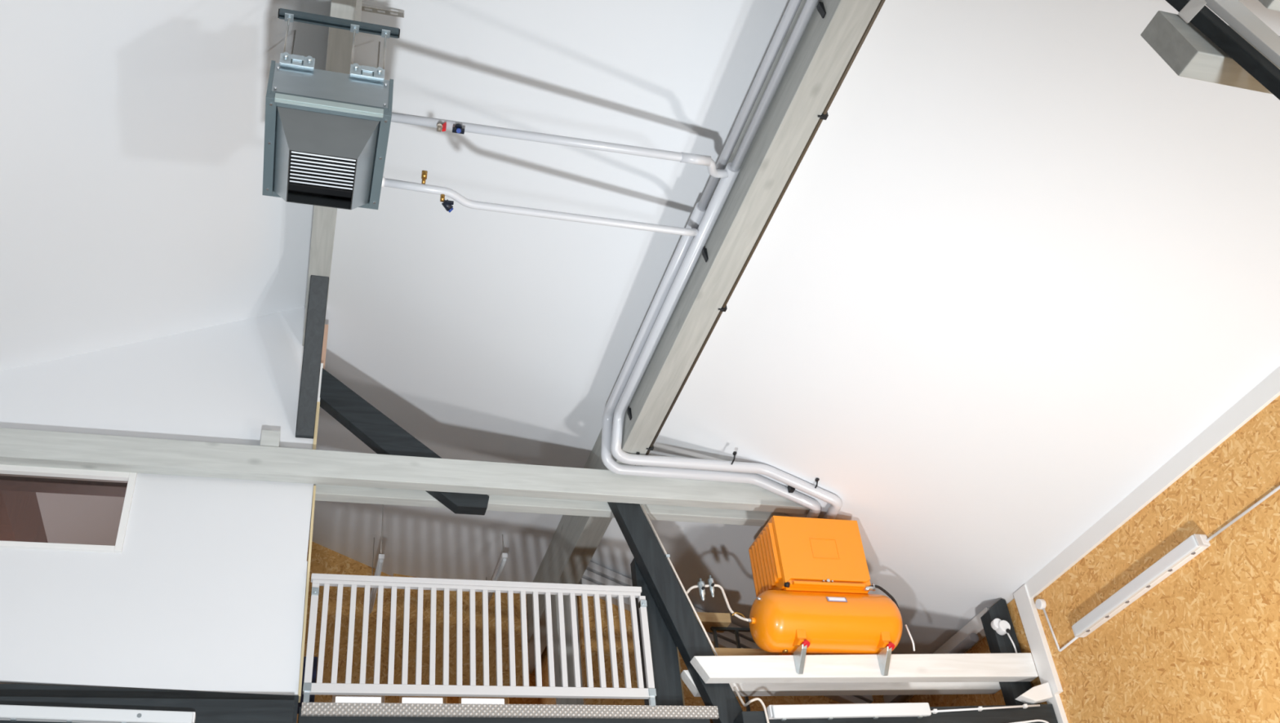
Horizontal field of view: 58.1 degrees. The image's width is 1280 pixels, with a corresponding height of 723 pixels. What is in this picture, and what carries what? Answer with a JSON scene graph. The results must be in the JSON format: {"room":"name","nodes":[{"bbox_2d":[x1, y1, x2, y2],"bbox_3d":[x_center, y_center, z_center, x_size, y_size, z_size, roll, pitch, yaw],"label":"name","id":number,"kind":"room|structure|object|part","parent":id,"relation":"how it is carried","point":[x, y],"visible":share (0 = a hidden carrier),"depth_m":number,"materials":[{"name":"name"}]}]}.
{"room":"workshop","nodes":[
{"label":"workshop","id":0,"kind":"room"},
{"bbox_2d":[0,696,294,722],"bbox_3d":[-5.298,2.331,6.992,6.100,0.570,0.200,6,-38,-16],"label":"beam","id":1,"kind":"structure","parent":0,"point":[206,711],"depth_m":7.70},
{"bbox_2d":[0,704,195,722],"bbox_3d":[-4.129,2.223,7.285,2.478,0.175,0.125,6,-38,-16],"label":"lamp","id":2,"kind":"object","parent":1,"relation":"attached to","point":[7,713],"visible":1,"depth_m":7.40,"materials":[{"name":"white plastic"}]},
{"bbox_2d":[0,306,313,695],"bbox_3d":[-4.577,0.756,8.709,4.124,3.625,0.070,6,-38,-16],"label":"wall","id":3,"kind":"structure","parent":0,"point":[205,591],"depth_m":8.65,"materials":[{"name":"white paint"}]},
{"bbox_2d":[0,464,137,553],"bbox_3d":[-4.882,1.022,8.354,2.195,0.715,0.085,6,-38,-16],"label":"window","id":4,"kind":"structure","parent":3,"relation":"in","point":[130,478],"depth_m":8.59,"materials":[{"name":"white paint"}]},
{"bbox_2d":[297,485,315,702],"bbox_3d":[-2.519,1.717,8.716,0.040,1.730,0.120,6,-38,-16],"label":"trim","id":5,"kind":"structure","parent":3,"relation":"attached to","point":[314,486],"depth_m":8.62,"materials":[{"name":"brown wood"}]},
{"bbox_2d":[295,275,328,439],"bbox_3d":[-2.663,-0.029,9.351,0.145,0.940,0.959,6,-38,-16],"label":"wooden post","id":6,"kind":"object","parent":3,"relation":"attached to","point":[318,286],"visible":1,"depth_m":9.34,"materials":[{"name":"black wood"}]},
{"bbox_2d":[312,401,319,449],"bbox_3d":[-2.683,0.593,9.527,0.025,0.560,0.100,6,-38,-16],"label":"trim","id":7,"kind":"structure","parent":3,"relation":"attached to","point":[315,435],"depth_m":9.51,"materials":[{"name":"brown wood"}]},
{"bbox_2d":[317,363,323,402],"bbox_3d":[-2.721,0.195,9.794,0.022,0.400,0.070,6,-38,-16],"label":"trim","id":8,"kind":"structure","parent":3,"relation":"attached to","point":[322,364],"depth_m":9.76,"materials":[{"name":"white paint"}]},
{"bbox_2d":[320,324,328,369],"bbox_3d":[-2.771,-0.019,10.070,0.038,0.720,0.080,6,-38,-16],"label":"trim","id":9,"kind":"structure","parent":3,"relation":"attached to","point":[326,329],"depth_m":10.11,"materials":[{"name":"beige wood"}]},
{"bbox_2d":[3,540,540,704],"bbox_3d":[-5.427,3.442,12.129,8.860,3.690,0.200,6,-38,-16],"label":"wall","id":10,"kind":"structure","parent":0,"point":[324,560],"depth_m":13.13,"materials":[{"name":"wood"}]},
{"bbox_2d":[0,490,48,542],"bbox_3d":[-5.713,1.681,10.580,0.260,0.634,4.080,6,-38,-16],"label":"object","id":11,"kind":"object","parent":10,"relation":"attached to","point":[20,517],"visible":0.07,"depth_m":10.01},
{"bbox_2d":[332,695,385,702],"bbox_3d":[-3.077,4.038,12.495,0.570,0.880,0.060,6,-38,-16],"label":"window","id":12,"kind":"structure","parent":10,"relation":"in","point":[335,699],"depth_m":12.71,"materials":[{"name":"white glass"}]},
{"bbox_3d":[-3.077,4.037,12.494,0.490,0.800,0.007,6,-38,-16],"label":"pane","id":13,"kind":"part","parent":12,"relation":"part of","materials":[{"name":"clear glass"}]},
{"bbox_2d":[399,696,446,703],"bbox_3d":[-2.407,4.103,12.686,0.530,0.880,0.060,6,-38,-16],"label":"window","id":14,"kind":"structure","parent":10,"relation":"in","point":[402,700],"depth_m":12.90,"materials":[{"name":"white glass"}]},
{"bbox_3d":[-2.406,4.102,12.684,0.450,0.800,0.007,6,-38,-16],"label":"pane","id":15,"kind":"part","parent":14,"relation":"part of","materials":[{"name":"clear glass"}]},
{"bbox_2d":[458,697,507,704],"bbox_3d":[-1.756,4.166,12.871,0.570,0.880,0.060,6,-38,-16],"label":"window","id":16,"kind":"structure","parent":10,"relation":"in","point":[480,700],"depth_m":13.10,"materials":[{"name":"white glass"}]},
{"bbox_3d":[-1.755,4.165,12.870,0.490,0.800,0.007,6,-38,-16],"label":"pane","id":17,"kind":"part","parent":16,"relation":"part of","materials":[{"name":"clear glass"}]},
{"bbox_2d":[392,573,529,686],"bbox_3d":[-2.045,3.026,12.936,1.653,1.732,0.052,-13,-37,8],"label":"wall","id":18,"kind":"structure","parent":0,"point":[400,593],"depth_m":12.85,"materials":[{"name":"wood"}]},
{"bbox_2d":[539,640,555,704],"bbox_3d":[-0.787,3.771,12.189,0.120,2.380,1.850,6,-38,-16],"label":"wall","id":19,"kind":"structure","parent":0,"point":[544,673],"depth_m":13.05,"materials":[{"name":"brown wood"}]},
{"bbox_2d":[0,0,1279,655],"bbox_3d":[-1.657,-1.423,7.033,12.800,2.997,15.850,6,-38,-16],"label":"ceiling","id":20,"kind":"structure","parent":0,"point":[1019,260],"depth_m":8.26,"materials":[{"name":"white paint"}]},
{"bbox_2d":[302,0,356,346],"bbox_3d":[-1.821,-2.604,7.242,0.170,0.509,7.650,6,-38,-16],"label":"ridge purlin","id":21,"kind":"object","parent":20,"relation":"attached to","point":[340,44],"visible":0.38,"depth_m":8.70,"materials":[{"name":"grey wood"}]},
{"bbox_2d":[262,0,404,209],"bbox_3d":[-1.867,-1.761,7.149,0.762,1.750,0.807,6,-38,-16],"label":"heater","id":22,"kind":"object","parent":21,"relation":"hanging from","point":[326,133],"visible":1,"depth_m":6.60,"materials":[{"name":"metal"}]},
{"bbox_3d":[-2.057,-1.890,6.698,0.010,0.375,0.010,22,-45,-33],"label":"rod","id":23,"kind":"part","parent":22,"relation":"part of","materials":[{"name":"metal"}]},
{"bbox_2d":[284,13,293,22],"bbox_3d":[-2.073,-2.026,6.800,0.050,0.026,0.052,6,-38,-16],"label":"washer","id":24,"kind":"object","parent":22,"relation":"in","point":[289,17],"depth_m":6.79,"materials":[{"name":"metal"}]},
{"bbox_3d":[-2.285,-1.777,7.462,0.010,1.225,0.010,22,-45,-33],"label":"rod","id":25,"kind":"part","parent":22,"relation":"part of","materials":[{"name":"metal"}]},
{"bbox_2d":[272,106,380,209],"bbox_3d":[-1.837,-1.129,6.694,0.570,0.195,0.675,6,-38,-16],"label":"hood","id":26,"kind":"object","parent":22,"relation":"attached to","point":[322,157],"depth_m":6.58,"materials":[{"name":"metal"}]},
{"bbox_3d":[-1.858,-1.326,6.835,0.684,0.319,0.769,6,-38,-16],"label":"frame","id":27,"kind":"part","parent":22,"relation":"part of","materials":[{"name":"grey metal"}]},
{"bbox_3d":[-1.859,-1.332,6.839,0.660,0.305,0.745,6,-38,-16],"label":"casing","id":28,"kind":"part","parent":22,"relation":"part of","materials":[{"name":"grey metal"}]},
{"bbox_3d":[-1.694,-1.851,6.798,0.010,0.365,0.010,-8,-37,2],"label":"rod","id":29,"kind":"part","parent":22,"relation":"part of","materials":[{"name":"metal"}]},
{"bbox_2d":[350,23,359,33],"bbox_3d":[-1.711,-1.991,6.903,0.050,0.026,0.052,6,-38,-16],"label":"washer","id":30,"kind":"object","parent":22,"relation":"in","point":[354,28],"depth_m":6.90,"materials":[{"name":"metal"}]},
{"bbox_3d":[-1.748,-1.725,7.615,0.010,1.225,0.010,22,-45,-33],"label":"rod","id":31,"kind":"part","parent":22,"relation":"part of","materials":[{"name":"metal"}]},
{"bbox_3d":[-1.519,-1.834,6.848,0.010,0.365,0.010,22,-45,-33],"label":"rod","id":32,"kind":"part","parent":22,"relation":"part of","materials":[{"name":"metal"}]},
{"bbox_2d":[381,29,390,38],"bbox_3d":[-1.535,-1.974,6.953,0.050,0.026,0.052,6,-38,-16],"label":"washer","id":33,"kind":"object","parent":22,"relation":"in","point":[385,33],"depth_m":6.94,"materials":[{"name":"metal"}]},
{"bbox_2d":[368,504,384,613],"bbox_3d":[-2.834,2.045,12.411,0.060,0.895,1.250,6,-38,-16],"label":"lamp","id":34,"kind":"object","parent":20,"relation":"hanging from","point":[381,557],"visible":0.75,"depth_m":12.05,"materials":[{"name":"white plastic"}]},
{"bbox_2d":[0,427,809,514],"bbox_3d":[-3.452,0.758,8.949,10.410,0.250,0.120,6,-38,-16],"label":"tie beam","id":35,"kind":"structure","parent":20,"relation":"attached to","point":[19,447],"depth_m":9.25,"materials":[{"name":"white wood"}]},
{"bbox_2d":[259,430,280,447],"bbox_3d":[-2.969,0.658,9.238,0.145,0.165,0.135,6,-38,-16],"label":"block","id":36,"kind":"object","parent":35,"relation":"on","point":[268,437],"visible":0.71,"depth_m":9.19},
{"bbox_2d":[320,368,488,515],"bbox_3d":[-1.996,0.668,9.717,1.421,1.279,0.130,6,-38,-16],"label":"diagonal brace","id":37,"kind":"object","parent":35,"relation":"attached to","point":[374,428],"visible":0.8,"depth_m":9.64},
{"bbox_2d":[607,502,742,722],"bbox_3d":[0.338,2.121,9.416,1.161,2.550,0.130,6,-38,-16],"label":"strut","id":38,"kind":"object","parent":35,"relation":"attached to","point":[686,633],"visible":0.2,"depth_m":9.43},
{"bbox_2d":[640,505,718,656],"bbox_3d":[0.330,1.820,9.557,0.534,1.406,0.030,6,-38,-16],"label":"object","id":39,"kind":"object","parent":38,"relation":"attached to","point":[667,556],"visible":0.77,"depth_m":9.54,"materials":[{"name":"plastic"}]},
{"bbox_2d":[526,0,880,674],"bbox_3d":[0.250,-0.174,8.954,0.220,0.562,12.000,6,-38,-16],"label":"purlin","id":40,"kind":"object","parent":35,"relation":"on","point":[827,45],"visible":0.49,"depth_m":7.70,"materials":[{"name":"grey wood"}]},
{"bbox_2d":[381,0,821,518],"bbox_3d":[-0.009,-0.934,7.464,3.237,0.750,7.631,-4,-37,-4],"label":"pipe","id":41,"kind":"object","parent":40,"relation":"attached to","point":[688,233],"visible":0.94,"depth_m":7.92,"materials":[{"name":"white plastic"}]},
{"bbox_2d":[421,170,427,184],"bbox_3d":[-1.353,-1.151,7.213,0.034,0.085,0.087,6,-38,-16],"label":"air vent","id":42,"kind":"object","parent":41,"relation":"attached to","point":[424,175],"depth_m":7.20,"materials":[{"name":"gold metal"}]},
{"bbox_2d":[391,0,841,519],"bbox_3d":[0.128,-0.861,7.452,3.191,0.697,7.622,-4,-37,-3],"label":"pipe","id":43,"kind":"object","parent":40,"relation":"attached to","point":[728,175],"visible":0.98,"depth_m":7.74,"materials":[{"name":"white metal"}]},
{"bbox_3d":[-1.155,-1.385,6.788,0.022,0.070,0.020,6,-38,-16],"label":"lever","id":44,"kind":"part","parent":43,"relation":"part of","materials":[{"name":"red plastic"}]},
{"bbox_2d":[641,0,885,466],"bbox_3d":[0.953,-1.177,7.253,0.060,0.039,7.050,6,-38,-16],"label":"cable","id":45,"kind":"object","parent":40,"relation":"attached to","point":[824,114],"visible":0.92,"depth_m":7.44,"materials":[{"name":"plastic"}]},
{"bbox_2d":[488,592,493,604],"bbox_3d":[-1.580,2.503,12.396,0.060,0.134,0.252,6,-38,-16],"label":"lamp","id":46,"kind":"object","parent":20,"relation":"hanging from","point":[490,594],"depth_m":12.56,"materials":[{"name":"white plastic"}]},
{"bbox_2d":[491,548,507,581],"bbox_3d":[-1.438,2.160,12.015,0.060,0.207,0.881,6,-38,-16],"label":"lamp","id":47,"kind":"object","parent":20,"relation":"hanging from","point":[500,566],"depth_m":12.06,"materials":[{"name":"white plastic"}]},
{"bbox_2d":[1140,10,1279,93],"bbox_3d":[3.475,-1.081,4.828,3.105,0.230,0.120,6,-38,-16],"label":"support beam","id":48,"kind":"structure","parent":20,"relation":"attached to","point":[1189,53],"depth_m":4.40,"materials":[{"name":"grey wood"}]},
{"bbox_2d":[1165,0,1279,100],"bbox_3d":[2.185,-1.258,4.366,1.041,1.800,0.055,6,-38,-16],"label":"strut","id":49,"kind":"object","parent":48,"relation":"attached to","point":[1207,22],"visible":1,"depth_m":4.30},
{"bbox_2d":[1177,0,1279,68],"bbox_3d":[2.418,-1.016,4.171,0.848,1.140,0.080,6,-38,-16],"label":"beam","id":50,"kind":"structure","parent":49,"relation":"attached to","point":[1234,13],"depth_m":4.32,"materials":[{"name":"white paint"}]},
{"bbox_3d":[2.037,-1.305,4.250,0.110,0.147,0.024,-13,-37,8],"label":"short leg","id":51,"kind":"part","parent":50,"relation":"part of","materials":[{"name":"white paint"}]},
{"bbox_2d":[1258,0,1279,11],"bbox_3d":[3.631,-1.277,4.589,2.975,0.230,0.120,6,-38,-16],"label":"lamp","id":52,"kind":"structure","parent":49,"relation":"attached to","point":[1274,5],"depth_m":4.18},
{"bbox_2d":[577,583,884,711],"bbox_3d":[1.033,3.290,11.902,3.360,2.472,0.150,6,-38,-16],"label":"wall","id":53,"kind":"structure","parent":0,"point":[690,700],"depth_m":11.67,"materials":[{"name":"brown wood"}]},
{"bbox_2d":[586,561,755,643],"bbox_3d":[0.880,2.779,12.043,3.030,1.388,0.160,6,-38,-16],"label":"batten","id":54,"kind":"object","parent":53,"relation":"attached to","point":[597,569],"visible":0.02,"depth_m":11.97,"materials":[{"name":"grey wood"}]},
{"bbox_2d":[578,577,869,703],"bbox_3d":[0.894,2.959,11.933,3.030,1.388,0.120,6,-38,-16],"label":"batten","id":55,"kind":"object","parent":53,"relation":"attached to","point":[722,643],"visible":0.22,"depth_m":11.89,"materials":[{"name":"brown wood"}]},
{"bbox_2d":[582,569,873,703],"bbox_3d":[0.887,2.869,11.988,3.030,1.388,0.140,6,-38,-16],"label":"batten","id":56,"kind":"object","parent":53,"relation":"attached to","point":[588,575],"visible":0.29,"depth_m":11.93,"materials":[{"name":"brown wood"}]},
{"bbox_2d":[888,632,978,703],"bbox_3d":[2.752,3.110,11.209,0.088,0.090,2.050,6,-38,-16],"label":"stub","id":57,"kind":"object","parent":53,"relation":"attached to","point":[972,638],"visible":0.34,"depth_m":10.57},
{"bbox_2d":[733,704,1057,722],"bbox_3d":[2.097,3.001,9.108,2.780,0.555,0.200,6,-38,-16],"label":"beam","id":58,"kind":"structure","parent":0,"point":[1045,712],"depth_m":9.25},
{"bbox_2d":[733,686,769,722],"bbox_3d":[0.863,2.796,8.800,0.131,0.744,0.296,27,-48,-36],"label":"cable","id":59,"kind":"object","parent":58,"relation":"attached to","point":[760,700],"visible":1,"depth_m":8.84,"materials":[{"name":"white plastic"}]},
{"bbox_2d":[766,702,931,720],"bbox_3d":[1.643,2.726,8.962,1.370,0.155,0.100,6,-38,-16],"label":"lamp","id":60,"kind":"object","parent":58,"relation":"attached to","point":[830,712],"visible":1,"depth_m":8.91,"materials":[{"name":"white plastic"}]},
{"bbox_2d":[930,703,1039,714],"bbox_3d":[2.792,2.819,9.350,1.071,0.083,0.030,6,-38,-16],"label":"cable","id":61,"kind":"object","parent":58,"relation":"attached to","point":[1024,706],"visible":0.91,"depth_m":9.34,"materials":[{"name":"white plastic"}]},
{"bbox_2d":[980,599,1037,705],"bbox_3d":[3.233,2.749,9.954,0.210,1.454,0.150,6,-38,-16],"label":"post","id":62,"kind":"object","parent":58,"relation":"attached to","point":[1011,691],"visible":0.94,"depth_m":10.09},
{"bbox_2d":[680,670,1000,697],"bbox_3d":[1.720,2.676,9.650,2.887,0.273,0.120,6,-38,-16],"label":"support beam","id":63,"kind":"structure","parent":62,"relation":"attached to","point":[856,688],"depth_m":9.58,"materials":[{"name":"white wood"}]},
{"bbox_2d":[711,647,816,656],"bbox_3d":[1.034,2.479,9.571,0.940,0.165,0.060,6,-38,-16],"label":"plank","id":64,"kind":"object","parent":63,"relation":"on","point":[720,651],"visible":0.1,"depth_m":9.52,"materials":[{"name":"brown wood"}]},
{"bbox_2d":[689,653,1038,684],"bbox_3d":[1.891,2.516,9.468,3.087,0.279,0.120,6,-38,-16],"label":"support beam","id":65,"kind":"structure","parent":62,"relation":"attached to","point":[998,667],"depth_m":9.39,"materials":[{"name":"white wood"}]},
{"bbox_2d":[747,515,902,675],"bbox_3d":[1.489,2.046,9.730,1.374,1.349,0.662,6,-38,-16],"label":"air compressor","id":66,"kind":"object","parent":65,"relation":"on","point":[811,578],"visible":0.99,"depth_m":9.49,"materials":[{"name":"orange paint"}]},
{"bbox_2d":[684,575,748,622],"bbox_3d":[0.619,1.946,9.439,0.507,0.434,0.128,-7,-36,0],"label":"air line","id":67,"kind":"object","parent":66,"relation":"attached to","point":[701,585],"visible":1,"depth_m":9.47,"materials":[{"name":"white plastic"}]},
{"bbox_2d":[750,617,755,624],"bbox_3d":[0.919,2.104,9.348,0.035,0.052,0.051,6,-38,-16],"label":"outlet","id":68,"kind":"object","parent":66,"relation":"attached to","point":[753,619],"depth_m":9.33,"materials":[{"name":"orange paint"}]},
{"bbox_3d":[1.540,1.605,9.746,0.790,0.626,0.016,6,-38,-16],"label":"panel","id":69,"kind":"part","parent":66,"relation":"part of","materials":[{"name":"orange paint"}]},
{"bbox_2d":[782,578,867,594],"bbox_3d":[1.494,2.007,9.751,0.748,0.089,0.580,6,-38,-16],"label":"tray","id":70,"kind":"object","parent":66,"relation":"on","point":[825,586],"depth_m":9.55,"materials":[{"name":"orange paint"}]},
{"bbox_3d":[1.544,2.169,9.549,1.303,0.504,0.504,6,-38,-16],"label":"tank","id":71,"kind":"part","parent":66,"relation":"part of","materials":[{"name":"orange metal"}]},
{"bbox_3d":[1.612,1.950,9.435,0.175,0.051,0.024,6,-38,-16],"label":"name plate","id":72,"kind":"part","parent":66,"relation":"part of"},
{"bbox_2d":[827,597,845,600],"bbox_3d":[1.612,1.946,9.433,0.150,0.035,0.017,6,-38,-16],"label":"print","id":73,"kind":"object","parent":66,"relation":"attached to","point":[828,598],"depth_m":9.43},
{"bbox_2d":[905,624,915,651],"bbox_3d":[2.254,2.297,9.576,0.033,0.216,0.074,-25,-40,23],"label":"hose","id":74,"kind":"object","parent":66,"relation":"hanging from","point":[906,626],"visible":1,"depth_m":9.56,"materials":[{"name":"white plastic"}]},
{"bbox_2d":[991,618,1017,653],"bbox_3d":[3.200,2.437,10.017,0.172,0.436,0.108,6,-38,-16],"label":"socket","id":75,"kind":"object","parent":62,"relation":"attached to","point":[1002,628],"visible":0.96,"depth_m":10.08,"materials":[{"name":"white plastic"}]},
{"bbox_2d":[1011,720,1048,722],"bbox_3d":[3.089,3.021,9.298,0.650,0.267,0.018,6,-38,-16],"label":"cable","id":76,"kind":"object","parent":58,"relation":"attached to","point":[1031,721],"visible":1,"depth_m":9.40,"materials":[{"name":"white plastic"}]},
{"bbox_2d":[1015,682,1053,704],"bbox_3d":[3.271,2.769,9.595,0.308,0.168,0.100,6,-38,-16],"label":"cable tray","id":77,"kind":"object","parent":58,"relation":"on","point":[1042,693],"visible":0.99,"depth_m":9.55,"materials":[{"name":"white paint"}]},
{"bbox_2d":[906,395,1279,722],"bbox_3d":[4.570,2.486,6.173,0.140,5.730,15.800,6,-38,-16],"label":"wall","id":78,"kind":"structure","parent":0,"point":[1202,645],"depth_m":8.31,"materials":[{"name":"beige wood"}]},
{"bbox_2d":[883,607,989,703],"bbox_3d":[2.926,2.956,11.307,0.120,0.149,2.180,6,-38,-16],"label":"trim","id":79,"kind":"structure","parent":78,"relation":"attached to","point":[975,625],"depth_m":10.83,"materials":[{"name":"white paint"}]},
{"bbox_2d":[1013,584,1062,695],"bbox_3d":[3.417,2.404,9.902,0.050,0.970,0.190,6,-38,-16],"label":"trim","id":80,"kind":"structure","parent":78,"relation":"attached to","point":[1046,671],"depth_m":9.87,"materials":[{"name":"white paint"}]},
{"bbox_2d":[1035,599,1078,652],"bbox_3d":[3.513,2.147,9.652,0.050,0.495,0.435,6,-38,-16],"label":"conduit","id":81,"kind":"object","parent":78,"relation":"attached to","point":[1040,604],"visible":0.97,"depth_m":9.79,"materials":[{"name":"white plastic"}]},
{"bbox_2d":[1046,694,1068,722],"bbox_3d":[3.599,4.074,8.693,0.050,3.170,0.130,6,-38,-16],"label":"trim","id":82,"kind":"structure","parent":78,"relation":"attached to","point":[1055,700],"depth_m":9.53,"materials":[{"name":"white paint"}]},
{"bbox_2d":[1071,533,1210,637],"bbox_3d":[3.774,1.732,8.757,0.115,0.106,1.575,6,-38,-16],"label":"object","id":83,"kind":"object","parent":78,"relation":"attached to","point":[1195,544],"visible":1,"depth_m":8.65,"materials":[{"name":"white plastic"}]},
{"bbox_2d":[1013,365,1279,599],"bbox_3d":[4.868,-1.167,6.046,0.035,0.149,11.100,6,-38,-16],"label":"trim","id":84,"kind":"structure","parent":78,"relation":"attached to","point":[1268,390],"depth_m":8.64,"materials":[{"name":"white paint"}]},
{"bbox_2d":[1206,485,1279,542],"bbox_3d":[4.389,0.486,7.175,0.019,0.020,2.635,6,-38,-16],"label":"conduit","id":85,"kind":"object","parent":78,"relation":"attached to","point":[1277,488],"visible":1,"depth_m":7.87,"materials":[{"name":"white plastic"}]},
{"bbox_3d":[-3.053,3.823,9.789,12.200,0.140,4.180,6,-38,-16],"label":"floor","id":86,"kind":"structure","parent":0,"visible":0},
{"bbox_2d":[0,683,298,722],"bbox_3d":[-5.356,2.296,7.264,6.130,0.760,0.200,6,-38,-16],"label":"beam","id":87,"kind":"structure","parent":86,"relation":"attached to","point":[6,690],"depth_m":7.82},
{"bbox_2d":[297,657,317,714],"bbox_3d":[-2.642,2.726,9.069,0.132,0.680,0.400,6,-38,-16],"label":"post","id":88,"kind":"object","parent":86,"relation":"on","point":[312,697],"visible":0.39,"depth_m":9.02,"materials":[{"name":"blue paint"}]},
{"bbox_2d":[297,706,710,722],"bbox_3d":[-0.935,2.828,8.444,3.060,0.500,0.195,6,-38,-16],"label":"beam","id":89,"kind":"structure","parent":86,"relation":"attached to","point":[300,719],"depth_m":8.39,"materials":[{"name":"black metal"}]},
{"bbox_2d":[301,702,719,719],"bbox_3d":[-0.887,2.580,8.502,3.107,0.095,0.032,6,-38,-16],"label":"plate","id":90,"kind":"object","parent":89,"relation":"attached to","point":[308,709],"visible":1,"depth_m":8.46,"materials":[{"name":"grey metal"}]},
{"bbox_2d":[302,573,656,706],"bbox_3d":[-1.175,2.123,8.740,2.621,0.987,0.085,6,-38,-16],"label":"railing","id":91,"kind":"object","parent":90,"relation":"on","point":[326,580],"visible":1,"depth_m":8.74,"materials":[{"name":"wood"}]},
{"bbox_3d":[-2.399,1.984,8.417,0.052,0.775,0.046,6,-38,-16],"label":"post","id":92,"kind":"part","parent":91,"relation":"part of","materials":[{"name":"white metal"}]},
{"bbox_3d":[-1.234,1.761,9.013,2.590,0.075,0.070,6,-38,-16],"label":"rail","id":93,"kind":"part","parent":91,"relation":"part of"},
{"bbox_3d":[-1.136,2.440,8.514,2.600,0.070,0.050,6,-38,-16],"label":"rail","id":94,"kind":"part","parent":91,"relation":"part of","materials":[{"name":"white wood"}]},
{"bbox_3d":[0.049,2.221,9.114,0.052,0.775,0.046,6,-38,-16],"label":"post","id":95,"kind":"part","parent":91,"relation":"part of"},
{"bbox_2d":[630,558,683,706],"bbox_3d":[0.159,2.460,9.277,0.290,1.877,0.130,6,-38,-16],"label":"post","id":96,"kind":"object","parent":89,"relation":"on","point":[665,665],"visible":0.64,"depth_m":9.29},
{"bbox_2d":[551,595,583,705],"bbox_3d":[-0.682,3.124,11.050,0.220,2.040,0.200,6,-38,-16],"label":"post","id":97,"kind":"object","parent":86,"relation":"on","point":[566,701],"visible":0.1,"depth_m":11.20,"materials":[{"name":"wood"}]},
{"bbox_2d":[676,612,731,706],"bbox_3d":[0.556,2.740,9.960,0.565,1.130,0.220,6,-38,-16],"label":"wooden shelf","id":98,"kind":"object","parent":86,"relation":"on","point":[708,620],"visible":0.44,"depth_m":10.22,"materials":[{"name":"brown wood"}]},
{"bbox_3d":[0.321,2.746,9.857,0.060,1.040,0.080,6,-38,-16],"label":"leg","id":99,"kind":"part","parent":98,"relation":"part of","materials":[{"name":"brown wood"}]},
{"bbox_2d":[710,626,750,711],"bbox_3d":[0.867,2.808,10.025,0.390,1.040,0.030,6,-38,-16],"label":"trestle","id":100,"kind":"object","parent":86,"relation":"on","point":[714,629],"visible":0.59,"depth_m":10.27,"materials":[{"name":"metal"}]},
{"bbox_3d":[0.711,2.803,9.973,0.024,1.015,0.030,6,-38,-16],"label":"leg","id":101,"kind":"part","parent":100,"relation":"part of","materials":[{"name":"metal"}]},
{"bbox_3d":[0.912,2.823,10.030,0.024,1.015,0.030,6,-38,-16],"label":"leg","id":102,"kind":"part","parent":100,"relation":"part of","materials":[{"name":"metal"}]},
{"bbox_3d":[-3.290,2.281,10.851,0.100,3.630,4.280,6,-38,-16],"label":"wall","id":103,"kind":"structure","parent":0,"visible":0},
{"bbox_2d":[311,484,790,526],"bbox_3d":[-2.565,1.005,9.418,8.410,0.250,0.120,6,-38,-16],"label":"tie beam","id":104,"kind":"structure","parent":103,"relation":"attached to","point":[331,493],"depth_m":9.83,"materials":[{"name":"white wood"}]},
{"bbox_2d":[0,475,127,497],"bbox_3d":[-4.688,0.931,8.737,3.960,0.040,0.160,6,-38,-16],"label":"board","id":105,"kind":"object","parent":104,"relation":"attached to","point":[6,482],"visible":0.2,"depth_m":8.79,"materials":[{"name":"wood"}]}
]}

